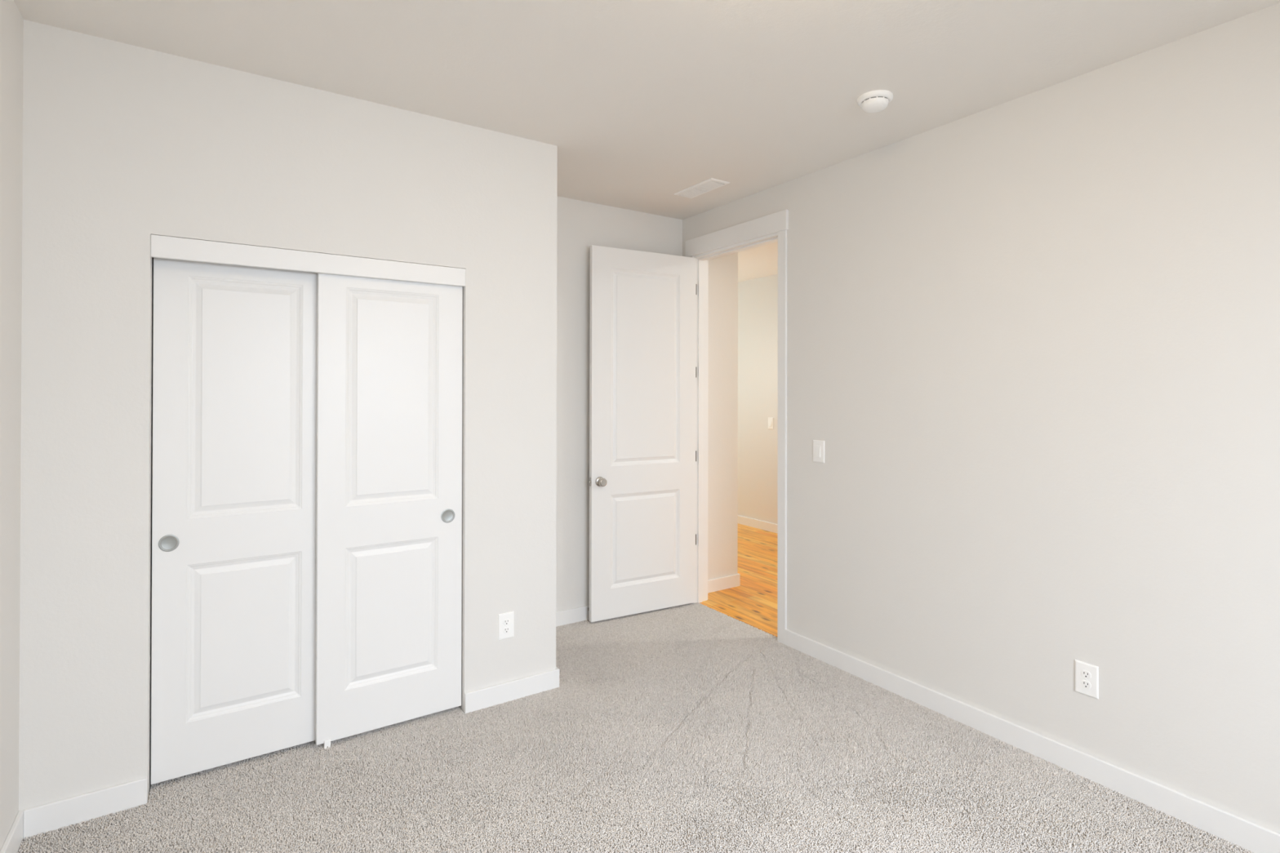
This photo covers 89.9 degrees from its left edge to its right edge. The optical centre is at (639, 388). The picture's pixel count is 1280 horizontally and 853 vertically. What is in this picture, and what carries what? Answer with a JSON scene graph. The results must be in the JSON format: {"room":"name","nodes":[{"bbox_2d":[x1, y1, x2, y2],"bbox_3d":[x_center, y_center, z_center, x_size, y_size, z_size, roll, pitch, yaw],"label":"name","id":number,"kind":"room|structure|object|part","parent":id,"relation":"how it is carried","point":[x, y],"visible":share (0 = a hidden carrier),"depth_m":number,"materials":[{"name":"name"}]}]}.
{"room":"empty bedroom","nodes":[
{"label":"empty bedroom","id":0,"kind":"room"},
{"bbox_2d":[0,0,23,850],"bbox_3d":[-1.257,0.129,0.814,0.120,2.752,4.890,0,0,-34],"label":"wall","id":1,"kind":"structure","parent":0,"point":[11,21],"depth_m":2.03,"materials":[{"name":"white paint"}]},
{"bbox_2d":[0,809,23,852],"bbox_3d":[-0.993,1.456,0.530,0.014,0.098,3.892,0,0,-34],"label":"baseboard","id":2,"kind":"structure","parent":1,"relation":"attached to","point":[13,841],"depth_m":2.06,"materials":[{"name":"white paint"}]},
{"bbox_2d":[18,19,557,810],"bbox_3d":[-1.283,0.138,2.752,1.988,2.752,0.120,0,0,-34],"label":"wall","id":3,"kind":"structure","parent":0,"point":[124,144],"depth_m":2.38,"materials":[{"name":"white paint"}]},
{"bbox_2d":[23,777,147,838],"bbox_3d":[-1.927,1.461,2.237,0.329,0.098,0.014,0,0,-34],"label":"baseboard","id":4,"kind":"structure","parent":3,"relation":"attached to","point":[53,815],"depth_m":2.23,"materials":[{"name":"white paint"}]},
{"bbox_2d":[151,234,465,286],"bbox_3d":[-1.306,-0.521,2.674,1.171,0.081,0.019,0,0,-34],"label":"trim","id":5,"kind":"structure","parent":3,"relation":"attached to","point":[162,246],"depth_m":2.61,"materials":[{"name":"white paint"}]},
{"bbox_2d":[497,611,514,639],"bbox_3d":[-0.646,1.147,3.097,0.080,0.124,0.008,0,0,-34],"label":"wall outlet","id":6,"kind":"object","parent":3,"relation":"attached to","point":[505,620],"visible":1,"depth_m":3.09,"materials":[{"name":"white plastic"}]},
{"bbox_2d":[502,626,510,633],"bbox_3d":[-0.644,1.166,3.095,0.034,0.028,0.002,0,0,-34],"label":"receptacle","id":7,"kind":"object","parent":6,"relation":"attached to","point":[505,629],"depth_m":3.09,"materials":[{"name":"white plastic"}]},
{"bbox_2d":[502,618,510,625],"bbox_3d":[-0.644,1.127,3.095,0.034,0.028,0.002,0,0,-34],"label":"receptacle","id":8,"kind":"object","parent":6,"relation":"attached to","point":[505,621],"depth_m":3.09,"materials":[{"name":"white plastic"}]},
{"bbox_3d":[-1.340,-0.547,2.726,1.173,0.032,0.093,0,0,-34],"label":"closet track","id":9,"kind":"object","parent":3,"relation":"attached to","visible":0},
{"bbox_2d":[151,257,317,784],"bbox_3d":[-1.585,0.480,2.587,0.612,2.012,0.037,0,0,-34],"label":"door","id":10,"kind":"structure","parent":9,"relation":"hanging from","point":[234,494],"depth_m":2.54,"materials":[{"name":"white paint"}]},
{"bbox_3d":[-1.788,0.587,2.431,0.065,0.065,0.003,0,0,-34],"label":"finger pull","id":11,"kind":"part","parent":10,"relation":"part of","materials":[{"name":"silver metal"}]},
{"bbox_2d":[315,272,462,745],"bbox_3d":[-1.100,0.482,2.857,0.612,2.012,0.037,0,0,-34],"label":"door","id":12,"kind":"structure","parent":9,"relation":"hanging from","point":[389,353],"depth_m":2.83,"materials":[{"name":"white paint"}]},
{"bbox_3d":[-0.891,0.591,2.975,0.065,0.065,0.003,0,0,-34],"label":"finger pull","id":13,"kind":"part","parent":12,"relation":"part of","materials":[{"name":"silver metal"}]},
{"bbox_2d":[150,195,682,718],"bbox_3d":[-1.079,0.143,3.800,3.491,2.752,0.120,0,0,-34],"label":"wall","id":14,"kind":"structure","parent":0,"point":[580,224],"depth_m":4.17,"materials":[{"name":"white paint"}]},
{"bbox_2d":[555,604,589,626],"bbox_3d":[-0.262,1.474,4.261,1.369,0.098,0.014,0,0,-34],"label":"baseboard","id":15,"kind":"structure","parent":14,"relation":"attached to","point":[568,616],"depth_m":4.14,"materials":[{"name":"white paint"}]},
{"bbox_2d":[19,523,1218,852],"bbox_3d":[-0.074,1.559,4.112,5.761,0.086,9.070,0,0,-34],"label":"floor","id":16,"kind":"structure","parent":0,"point":[753,602],"depth_m":4.69,"materials":[{"name":"brown wood"}]},
{"bbox_2d":[322,739,330,748],"bbox_3d":[-1.323,1.493,2.707,0.024,0.036,0.053,0,0,-34],"label":"floor guide","id":17,"kind":"object","parent":16,"relation":"on","point":[326,744],"visible":0.94,"depth_m":2.69,"materials":[{"name":"white plastic"}]},
{"bbox_2d":[17,602,1252,852],"bbox_3d":[0.021,1.507,2.075,3.403,0.013,3.949,0,0,-34],"label":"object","id":18,"kind":"structure","parent":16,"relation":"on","point":[677,666],"depth_m":2.47,"materials":[{"name":"grey carpet"}]},
{"bbox_2d":[13,0,1279,282],"bbox_3d":[-0.097,-1.280,4.166,5.761,0.100,9.170,0,0,-34],"label":"ceiling","id":19,"kind":"structure","parent":0,"point":[642,103],"depth_m":2.41,"materials":[{"name":"white paint"}]},
{"bbox_2d":[673,177,729,198],"bbox_3d":[0.375,-1.226,3.936,0.145,0.008,0.368,0,0,-34],"label":"ceiling vent","id":20,"kind":"object","parent":19,"relation":"in","point":[709,184],"visible":1,"depth_m":3.91,"materials":[{"name":"white plastic"}]},
{"bbox_2d":[857,89,893,112],"bbox_3d":[0.997,-1.208,2.719,0.145,0.052,0.145,0,0,-34],"label":"smoke detector","id":21,"kind":"object","parent":19,"relation":"attached to","point":[877,100],"visible":1,"depth_m":2.68,"materials":[{"name":"white plastic"}]},
{"bbox_2d":[707,252,737,580],"bbox_3d":[-0.613,0.156,6.624,0.421,2.752,4.300,0,0,-34],"label":"wall","id":22,"kind":"structure","parent":0,"point":[722,374],"depth_m":4.87,"materials":[{"name":"white paint"}]},
{"bbox_2d":[707,573,740,593],"bbox_3d":[-0.599,1.483,6.620,0.420,0.098,4.314,0,0,-34],"label":"baseboard","id":23,"kind":"structure","parent":22,"relation":"attached to","point":[734,580],"depth_m":4.85,"materials":[{"name":"white paint"}]},
{"bbox_2d":[737,274,777,524],"bbox_3d":[1.755,0.160,6.462,0.120,2.752,7.200,0,0,-34],"label":"wall","id":24,"kind":"structure","parent":0,"point":[757,298],"depth_m":7.04,"materials":[{"name":"white paint"}]},
{"bbox_2d":[737,515,777,533],"bbox_3d":[1.697,1.487,6.418,0.014,0.098,7.200,0,0,-34],"label":"baseboard","id":25,"kind":"structure","parent":24,"relation":"attached to","point":[762,525],"depth_m":7.01,"materials":[{"name":"white paint"}]},
{"bbox_2d":[768,417,773,429],"bbox_3d":[1.399,0.373,6.874,0.012,0.124,0.080,0,0,-34],"label":"light switch","id":26,"kind":"object","parent":24,"relation":"attached to","point":[771,420],"visible":1,"depth_m":6.87,"materials":[{"name":"white plastic"}]},
{"bbox_2d":[682,3,1279,833],"bbox_3d":[1.680,0.143,2.702,0.120,2.752,4.770,0,0,-34],"label":"wall","id":27,"kind":"structure","parent":0,"point":[1033,339],"depth_m":2.55,"materials":[{"name":"white paint"}]},
{"bbox_2d":[685,209,788,644],"bbox_3d":[0.658,0.233,4.232,0.160,2.583,0.970,0,0,-34],"label":"door frame","id":28,"kind":"structure","parent":27,"relation":"attached to","point":[777,222],"depth_m":4.22,"materials":[{"name":"white paint"}]},
{"bbox_2d":[588,244,696,622],"bbox_3d":[0.032,0.289,4.328,0.824,2.424,0.152,0,0,-29],"label":"door","id":29,"kind":"structure","parent":28,"relation":"attached to","point":[642,482],"depth_m":4.30,"materials":[{"name":"white paint"}]},
{"bbox_3d":[-0.246,0.601,4.117,0.063,0.063,0.058,0,0,-29],"label":"knob","id":30,"kind":"part","parent":29,"relation":"part of","materials":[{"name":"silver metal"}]},
{"bbox_2d":[813,440,824,462],"bbox_3d":[1.001,0.353,3.598,0.012,0.124,0.080,0,0,-34],"label":"light switch","id":31,"kind":"object","parent":27,"relation":"attached to","point":[818,446],"visible":1,"depth_m":3.59,"materials":[{"name":"white plastic"}]},
{"bbox_2d":[785,629,1279,852],"bbox_3d":[1.871,1.469,2.285,0.014,0.098,3.630,0,0,-34],"label":"baseboard","id":32,"kind":"structure","parent":27,"relation":"attached to","point":[1237,830],"depth_m":2.54,"materials":[{"name":"white paint"}]},
{"bbox_2d":[1075,659,1098,698],"bbox_3d":[1.737,1.131,2.494,0.008,0.124,0.080,0,0,-34],"label":"wall outlet","id":33,"kind":"object","parent":27,"relation":"attached to","point":[1086,675],"visible":1,"depth_m":2.49,"materials":[{"name":"white plastic"}]},
{"bbox_2d":[1080,680,1091,688],"bbox_3d":[1.734,1.151,2.492,0.002,0.028,0.034,0,0,-34],"label":"receptacle","id":34,"kind":"object","parent":33,"relation":"attached to","point":[1085,684],"depth_m":2.49,"materials":[{"name":"white plastic"}]},
{"bbox_2d":[1080,670,1091,679],"bbox_3d":[1.735,1.112,2.493,0.002,0.028,0.034,0,0,-34],"label":"receptacle","id":35,"kind":"object","parent":33,"relation":"attached to","point":[1085,674],"depth_m":2.49,"materials":[{"name":"white plastic"}]},
{"bbox_3d":[-0.717,0.143,3.586,0.120,2.752,0.638,0,0,-34],"label":"wall","id":36,"kind":"structure","parent":0,"visible":0},
{"bbox_2d":[464,666,559,713],"bbox_3d":[-0.819,1.469,3.424,0.486,0.098,0.758,0,0,-34],"label":"baseboard","id":37,"kind":"structure","parent":36,"relation":"attached to","point":[477,700],"depth_m":3.10,"materials":[{"name":"white paint"}]}
]}

